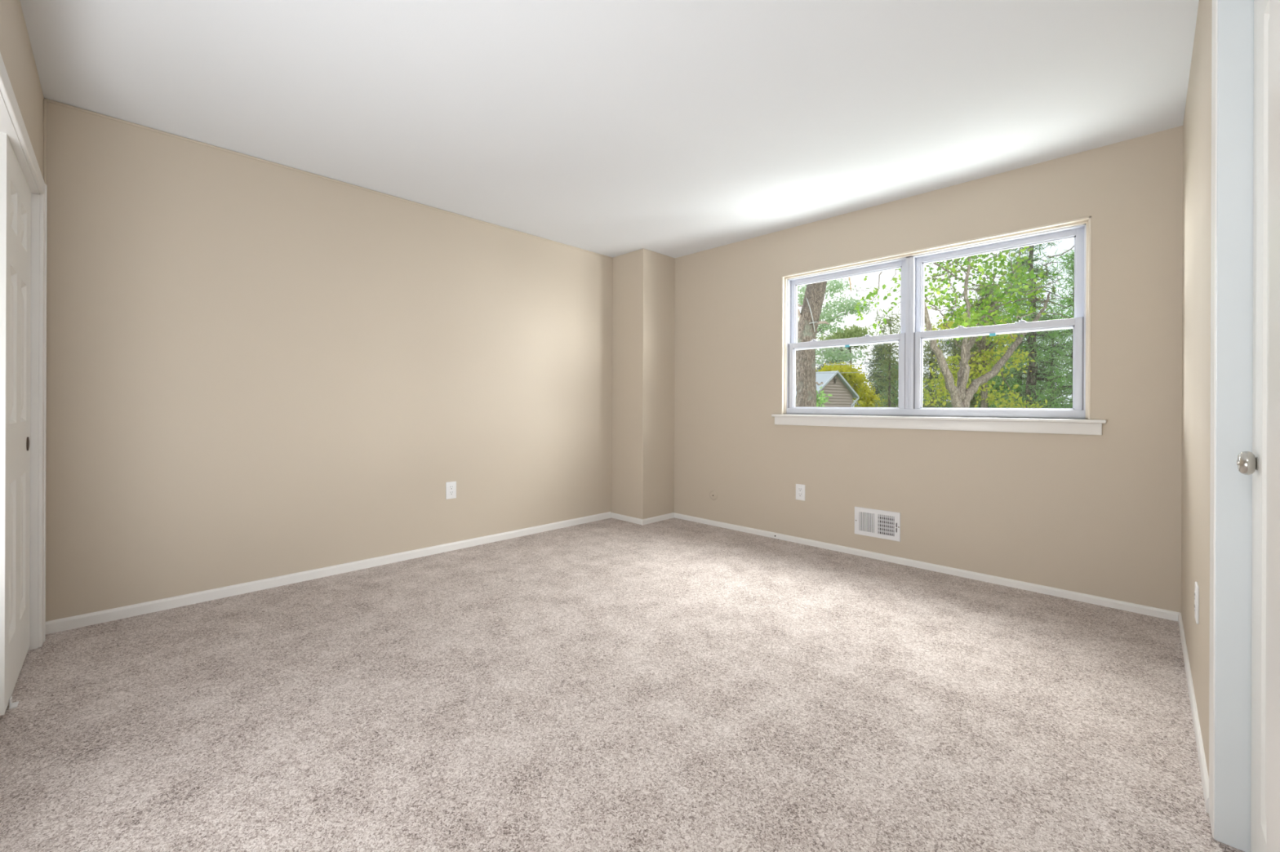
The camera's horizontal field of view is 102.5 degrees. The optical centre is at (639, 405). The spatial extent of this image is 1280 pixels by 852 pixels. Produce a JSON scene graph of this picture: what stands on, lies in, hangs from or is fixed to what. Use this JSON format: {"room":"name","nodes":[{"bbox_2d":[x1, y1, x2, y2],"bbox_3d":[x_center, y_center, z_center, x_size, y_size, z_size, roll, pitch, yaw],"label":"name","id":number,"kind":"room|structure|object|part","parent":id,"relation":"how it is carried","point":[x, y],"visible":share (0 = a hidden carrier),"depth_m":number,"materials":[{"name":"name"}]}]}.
{"room":"empty bedroom","nodes":[
{"label":"empty bedroom","id":0,"kind":"room"},
{"bbox_2d":[0,0,44,177],"bbox_3d":[-1.438,-0.173,0.998,3.697,2.440,0.110,0,0,45],"label":"wall","id":1,"kind":"structure","parent":0,"point":[15,49],"depth_m":1.83,"materials":[{"name":"beige paint"}]},
{"bbox_2d":[0,132,31,715],"bbox_3d":[-2.363,0.061,1.936,0.683,1.931,0.038,0,0,45],"label":"door","id":2,"kind":"structure","parent":1,"relation":"in","point":[15,191],"depth_m":1.87,"materials":[{"name":"white paint"}]},
{"bbox_3d":[-2.517,0.158,2.112,0.058,0.058,0.004,0,0,45],"label":"finger pull","id":3,"kind":"part","parent":2,"relation":"part of","materials":[{"name":"brown metal"}]},
{"bbox_2d":[0,53,44,194],"bbox_3d":[-1.576,-0.936,1.146,2.918,0.069,0.123,0,0,45],"label":"trim","id":4,"kind":"structure","parent":1,"relation":"attached to","point":[11,122],"depth_m":1.72,"materials":[{"name":"white paint"}]},
{"bbox_2d":[28,182,47,650],"bbox_3d":[-2.647,0.034,2.202,0.091,2.017,0.127,0,0,45],"label":"trim","id":5,"kind":"structure","parent":1,"relation":"attached to","point":[38,202],"depth_m":2.20,"materials":[{"name":"white paint"}]},
{"bbox_2d":[43,99,46,184],"bbox_3d":[-2.702,-0.195,2.328,0.030,2.375,0.008,0,0,45],"label":"trim","id":6,"kind":"structure","parent":1,"relation":"attached to","point":[44,100],"depth_m":2.32,"materials":[{"name":"beige paint"}]},
{"bbox_2d":[45,102,612,621],"bbox_3d":[-1.692,-0.173,3.472,0.140,2.440,5.056,0,0,45],"label":"wall","id":7,"kind":"structure","parent":0,"point":[256,370],"depth_m":2.98,"materials":[{"name":"beige paint"}]},
{"bbox_2d":[45,511,611,634],"bbox_3d":[-1.494,1.019,3.569,0.012,0.056,3.478,0,0,45],"label":"baseboard","id":8,"kind":"structure","parent":7,"relation":"attached to","point":[118,613],"depth_m":2.97,"materials":[{"name":"white paint"}]},
{"bbox_2d":[445,481,456,499],"bbox_3d":[-1.362,0.613,3.704,0.008,0.122,0.077,0,0,45],"label":"wall outlet","id":9,"kind":"object","parent":7,"relation":"attached to","point":[451,487],"visible":1,"depth_m":3.70,"materials":[{"name":"white plastic"}]},
{"bbox_2d":[448,485,453,495],"bbox_3d":[-1.361,0.613,3.703,0.004,0.070,0.035,0,0,45],"label":"receptacle","id":10,"kind":"object","parent":9,"relation":"attached to","point":[451,487],"depth_m":3.70,"materials":[{"name":"white plastic"}]},
{"bbox_2d":[19,0,1199,257],"bbox_3d":[-0.158,-1.448,1.963,4.437,0.120,5.056,0,0,45],"label":"ceiling","id":11,"kind":"structure","parent":0,"point":[611,128],"depth_m":2.26,"materials":[{"name":"white paint"}]},
{"bbox_2d":[0,517,1244,851],"bbox_3d":[-0.168,1.112,1.963,4.437,0.120,5.056,0,0,45],"label":"floor","id":12,"kind":"structure","parent":0,"point":[609,685],"depth_m":1.75,"materials":[{"name":"beige carpet"}]},
{"bbox_2d":[8,696,18,709],"bbox_3d":[-2.176,1.030,1.785,0.044,0.030,0.018,0,0,45],"label":"guide","id":13,"kind":"object","parent":12,"relation":"on","point":[11,705],"visible":1,"depth_m":1.78,"materials":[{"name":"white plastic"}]},
{"bbox_2d":[611,248,675,519],"bbox_3d":[0.031,-0.167,4.828,0.409,2.440,0.426,0,0,45],"label":"wall","id":14,"kind":"structure","parent":0,"point":[643,280],"depth_m":4.67,"materials":[{"name":"beige paint"}]},
{"bbox_2d":[611,512,643,524],"bbox_3d":[-0.123,1.029,4.668,0.421,0.047,0.012,0,0,45],"label":"baseboard","id":15,"kind":"structure","parent":14,"relation":"attached to","point":[637,521],"depth_m":4.65,"materials":[{"name":"white paint"}]},
{"bbox_2d":[643,512,674,524],"bbox_3d":[0.172,1.030,4.676,0.012,0.047,0.414,0,0,45],"label":"baseboard","id":16,"kind":"structure","parent":14,"relation":"attached to","point":[668,516],"depth_m":4.66,"materials":[{"name":"white paint"}]},
{"bbox_2d":[674,125,1182,613],"bbox_3d":[1.614,-0.161,3.664,4.297,2.440,0.140,0,0,45],"label":"wall","id":17,"kind":"structure","parent":0,"point":[1095,515],"depth_m":3.11,"materials":[{"name":"beige paint"}]},
{"bbox_2d":[709,490,717,500],"bbox_3d":[0.643,0.791,4.511,0.084,0.084,0.013,0,0,45],"label":"outlet","id":18,"kind":"object","parent":17,"relation":"attached to","point":[713,495],"visible":1,"depth_m":4.50,"materials":[{"name":"beige paint"}]},
{"bbox_2d":[795,484,804,501],"bbox_3d":[1.229,0.666,3.937,0.077,0.122,0.008,0,0,45],"label":"wall outlet","id":19,"kind":"object","parent":17,"relation":"attached to","point":[800,489],"visible":1,"depth_m":3.93,"materials":[{"name":"white plastic"}]},
{"bbox_2d":[798,487,802,497],"bbox_3d":[1.228,0.666,3.935,0.035,0.070,0.004,0,0,45],"label":"receptacle","id":20,"kind":"object","parent":19,"relation":"attached to","point":[800,489],"depth_m":3.93,"materials":[{"name":"white plastic"}]},
{"bbox_2d":[854,506,900,542],"bbox_3d":[1.631,0.815,3.538,0.304,0.193,0.012,0,0,45],"label":"air vent","id":21,"kind":"object","parent":17,"relation":"in","point":[882,524],"visible":1,"depth_m":3.53,"materials":[{"name":"white metal"}]},
{"bbox_3d":[1.679,0.811,3.497,0.115,0.115,0.001,0,0,45],"label":"damper blade","id":22,"kind":"part","parent":21,"relation":"part of","materials":[{"name":"grey metal"}]},
{"bbox_2d":[674,512,1180,621],"bbox_3d":[1.487,1.037,3.676,3.288,0.043,0.014,0,0,45],"label":"baseboard","id":23,"kind":"structure","parent":17,"relation":"attached to","point":[1116,604],"depth_m":3.16,"materials":[{"name":"white paint"}]},
{"bbox_2d":[771,216,1106,435],"bbox_3d":[1.803,-0.433,3.443,1.972,1.178,0.161,0,0,45],"label":"window","id":24,"kind":"structure","parent":17,"relation":"in","point":[911,264],"depth_m":3.35,"materials":[{"name":"white paint"}]},
{"bbox_3d":[1.494,-0.231,3.778,0.853,0.516,0.028,0,0,45],"label":"sash","id":25,"kind":"part","parent":24,"relation":"part of","materials":[{"name":"white plastic"}]},
{"bbox_3d":[1.518,-0.715,3.801,0.861,0.556,0.028,0,0,45],"label":"sash","id":26,"kind":"part","parent":24,"relation":"part of","materials":[{"name":"white plastic"}]},
{"bbox_3d":[1.775,0.083,3.417,1.972,0.019,0.088,0,0,45],"label":"sill","id":27,"kind":"part","parent":24,"relation":"part of","materials":[{"name":"white paint"}]},
{"bbox_3d":[2.144,-0.229,3.136,0.850,0.516,0.028,0,0,45],"label":"sash","id":28,"kind":"part","parent":24,"relation":"part of","materials":[{"name":"white plastic"}]},
{"bbox_3d":[2.169,-0.713,3.159,0.858,0.556,0.028,0,0,45],"label":"sash","id":29,"kind":"part","parent":24,"relation":"part of","materials":[{"name":"white plastic"}]},
{"bbox_2d":[1181,0,1212,777],"bbox_3d":[0.990,-0.163,0.728,0.140,2.440,4.916,0,0,45],"label":"wall","id":30,"kind":"structure","parent":0,"point":[1197,125],"depth_m":1.74,"materials":[{"name":"beige paint"}]},
{"bbox_2d":[1177,613,1208,813],"bbox_3d":[2.063,1.040,1.926,0.010,0.043,1.672,0,0,45],"label":"baseboard","id":31,"kind":"structure","parent":30,"relation":"attached to","point":[1202,759],"depth_m":1.66,"materials":[{"name":"white paint"}]},
{"bbox_2d":[1194,582,1199,624],"bbox_3d":[1.849,0.655,1.706,0.008,0.122,0.077,0,0,45],"label":"wall outlet","id":32,"kind":"object","parent":30,"relation":"attached to","point":[1197,588],"visible":1,"depth_m":1.68,"materials":[{"name":"white plastic"}]},
{"bbox_2d":[1194,591,1195,613],"bbox_3d":[1.848,0.655,1.708,0.004,0.070,0.035,0,0,45],"label":"receptacle","id":33,"kind":"object","parent":32,"relation":"attached to","point":[1194,591],"depth_m":1.71,"materials":[{"name":"white plastic"}]},
{"bbox_2d":[1214,0,1253,851],"bbox_3d":[1.181,0.023,0.924,0.143,2.070,0.815,0,0,45],"label":"door","id":34,"kind":"structure","parent":30,"relation":"attached to","point":[1235,18],"depth_m":1.23,"materials":[{"name":"white paint"}]},
{"bbox_2d":[1208,0,1279,851],"bbox_3d":[1.131,-0.013,0.974,0.007,2.140,0.995,0,0,45],"label":"trim","id":35,"kind":"structure","parent":30,"relation":"attached to","point":[1273,843],"depth_m":0.68,"materials":[{"name":"white paint"}]},
{"bbox_2d":[1236,0,1269,851],"bbox_3d":[1.173,0.028,0.933,0.066,2.035,0.768,0,0,45],"label":"door","id":36,"kind":"structure","parent":30,"relation":"in","point":[1255,463],"depth_m":1.12,"materials":[{"name":"white paint"}]},
{"bbox_3d":[1.371,0.130,1.158,0.028,0.054,0.054,0,0,45],"label":"knob","id":37,"kind":"part","parent":36,"relation":"part of","materials":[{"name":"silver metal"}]},
{"bbox_3d":[1.183,0.028,0.923,0.035,2.035,0.768,0,0,45],"label":"panel","id":38,"kind":"part","parent":36,"relation":"part of","materials":[{"name":"white paint"}]},
{"label":"outside","id":39,"kind":"structure","parent":0,"visible":0},
{"bbox_3d":[22.061,4.038,72.208,190.000,0.200,126.189,0,0,45],"label":"ground","id":40,"kind":"structure","parent":39,"visible":0},
{"bbox_2d":[795,280,829,407],"bbox_3d":[3.586,-3.040,8.592,7.073,13.820,6.983,0,0,45],"label":"oak tree","id":41,"kind":"object","parent":40,"relation":"on","point":[805,359],"visible":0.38,"depth_m":8.07,"materials":[{"name":"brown plant"}]},
{"bbox_2d":[806,297,817,332],"bbox_3d":[2.702,-1.414,8.034,0.202,0.532,0.056,0,0,-15],"label":"strap","id":42,"kind":"object","parent":41,"relation":"hanging from","point":[813,322],"visible":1,"depth_m":8.02,"materials":[{"name":"white"}]},
{"bbox_2d":[816,386,832,407],"bbox_3d":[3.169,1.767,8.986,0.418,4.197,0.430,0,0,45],"label":"shrub","id":43,"kind":"object","parent":40,"relation":"on","point":[822,400],"visible":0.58,"depth_m":8.94,"materials":[{"name":"green plant"}]},
{"bbox_2d":[795,370,859,407],"bbox_3d":[13.505,0.427,49.201,7.630,6.956,11.738,0,0,-40],"label":"house","id":44,"kind":"structure","parent":40,"relation":"on","point":[835,384],"depth_m":45.21,"materials":[{"name":"beige wood"}]},
{"bbox_2d":[797,277,877,366],"bbox_3d":[7.580,-0.646,20.979,4.194,9.067,2.343,0,0,-8],"label":"oak","id":45,"kind":"object","parent":40,"relation":"on","point":[829,318],"visible":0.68,"depth_m":20.82,"materials":[{"name":"green plant"}]},
{"bbox_2d":[815,346,859,407],"bbox_3d":[37.215,-4.685,99.971,15.594,17.916,15.339,0,0,45],"label":"pine","id":46,"kind":"object","parent":40,"relation":"on","point":[820,367],"visible":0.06,"depth_m":99.70,"materials":[{"name":"green plant"}]},
{"bbox_2d":[816,324,879,364],"bbox_3d":[31.517,-4.321,80.218,10.411,16.623,9.476,0,0,45],"label":"oak","id":47,"kind":"object","parent":40,"relation":"on","point":[855,331],"visible":0.38,"depth_m":78.59,"materials":[{"name":"green plant"}]},
{"bbox_2d":[815,361,886,407],"bbox_3d":[25.380,-0.794,62.120,9.124,9.519,4.770,0,0,-6],"label":"shrub","id":48,"kind":"object","parent":40,"relation":"on","point":[867,397],"visible":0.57,"depth_m":61.20,"materials":[{"name":"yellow plant"}]},
{"bbox_2d":[854,309,900,407],"bbox_3d":[9.618,0.067,20.036,2.144,7.657,2.134,0,0,-14],"label":"pine","id":49,"kind":"object","parent":40,"relation":"on","point":[890,347],"visible":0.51,"depth_m":20.00,"materials":[{"name":"green plant"}]},
{"bbox_2d":[861,343,897,401],"bbox_3d":[31.938,-2.290,68.379,6.789,12.607,6.840,0,0,5],"label":"pine","id":50,"kind":"object","parent":40,"relation":"on","point":[880,349],"visible":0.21,"depth_m":67.66,"materials":[{"name":"green plant"}]},
{"bbox_2d":[866,355,898,407],"bbox_3d":[11.980,0.755,23.921,2.718,6.344,2.951,0,0,45],"label":"pine","id":51,"kind":"object","parent":40,"relation":"on","point":[893,364],"visible":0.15,"depth_m":23.92,"materials":[{"name":"green plant"}]},
{"bbox_2d":[922,338,959,407],"bbox_3d":[14.930,0.073,25.941,3.514,7.717,3.462,0,0,6],"label":"pine","id":52,"kind":"object","parent":40,"relation":"on","point":[931,360],"visible":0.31,"depth_m":25.81,"materials":[{"name":"green plant"}]},
{"bbox_2d":[922,308,979,407],"bbox_3d":[37.836,-4.020,61.832,12.320,16.089,11.675,0,0,45],"label":"pine","id":53,"kind":"object","parent":40,"relation":"on","point":[949,344],"visible":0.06,"depth_m":61.88,"materials":[{"name":"green plant"}]},
{"bbox_2d":[848,245,1074,408],"bbox_3d":[7.017,-1.222,10.046,7.172,10.203,3.418,0,0,-20],"label":"forked tree","id":54,"kind":"object","parent":40,"relation":"on","point":[961,397],"visible":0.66,"depth_m":9.45,"materials":[{"name":"green plant"}]},
{"bbox_2d":[896,374,1071,408],"bbox_3d":[36.246,0.999,30.244,45.183,8.627,14.394,0,0,42],"label":"treeline","id":55,"kind":"object","parent":40,"relation":"on","point":[943,397],"visible":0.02,"depth_m":39.64,"materials":[{"name":"plant"}]},
{"bbox_2d":[922,306,1047,408],"bbox_3d":[7.490,0.889,11.529,2.909,6.010,1.726,0,0,-23],"label":"tree","id":56,"kind":"object","parent":40,"relation":"on","point":[984,366],"visible":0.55,"depth_m":11.39,"materials":[{"name":"green plant"}]},
{"bbox_2d":[928,277,1042,408],"bbox_3d":[27.979,-3.117,41.308,8.396,14.187,9.027,0,0,45],"label":"pine","id":57,"kind":"object","parent":40,"relation":"on","point":[974,348],"visible":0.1,"depth_m":40.92,"materials":[{"name":"green plant"}]},
{"bbox_2d":[969,255,1071,408],"bbox_3d":[25.053,-3.083,34.151,7.026,14.094,6.697,0,0,45],"label":"pine","id":58,"kind":"object","parent":40,"relation":"on","point":[996,385],"visible":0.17,"depth_m":33.84,"materials":[{"name":"green plant"}]},
{"bbox_2d":[987,239,1071,408],"bbox_3d":[19.848,-3.440,26.136,4.638,14.808,4.876,0,0,-16],"label":"tree","id":59,"kind":"object","parent":40,"relation":"on","point":[1032,379],"visible":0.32,"depth_m":25.85,"materials":[{"name":"green plant"}]},
{"bbox_2d":[1013,308,1071,408],"bbox_3d":[24.984,-1.022,31.125,3.839,9.972,4.229,0,0,27],"label":"pine","id":60,"kind":"object","parent":40,"relation":"on","point":[1055,345],"visible":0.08,"depth_m":30.93,"materials":[{"name":"green plant"}]},
{"bbox_2d":[1022,248,1074,408],"bbox_3d":[18.777,-1.466,22.094,3.908,10.806,4.181,0,0,19],"label":"pine","id":61,"kind":"object","parent":40,"relation":"on","point":[1069,301],"visible":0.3,"depth_m":22.19,"materials":[{"name":"green plant"}]},
{"bbox_2d":[1035,331,1072,408],"bbox_3d":[12.134,0.753,13.996,2.259,6.326,2.477,0,0,45],"label":"pine","id":62,"kind":"object","parent":40,"relation":"on","point":[1068,343],"visible":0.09,"depth_m":14.20,"materials":[{"name":"green plant"}]},
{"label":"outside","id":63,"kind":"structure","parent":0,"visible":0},
{"bbox_2d":[837,358,946,364],"bbox_3d":[15.190,-3.061,36.000,12.619,0.503,0.033,0,0,0],"label":"overhead wire","id":64,"kind":"object","parent":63,"point":[946,358],"visible":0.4,"depth_m":35.99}
]}

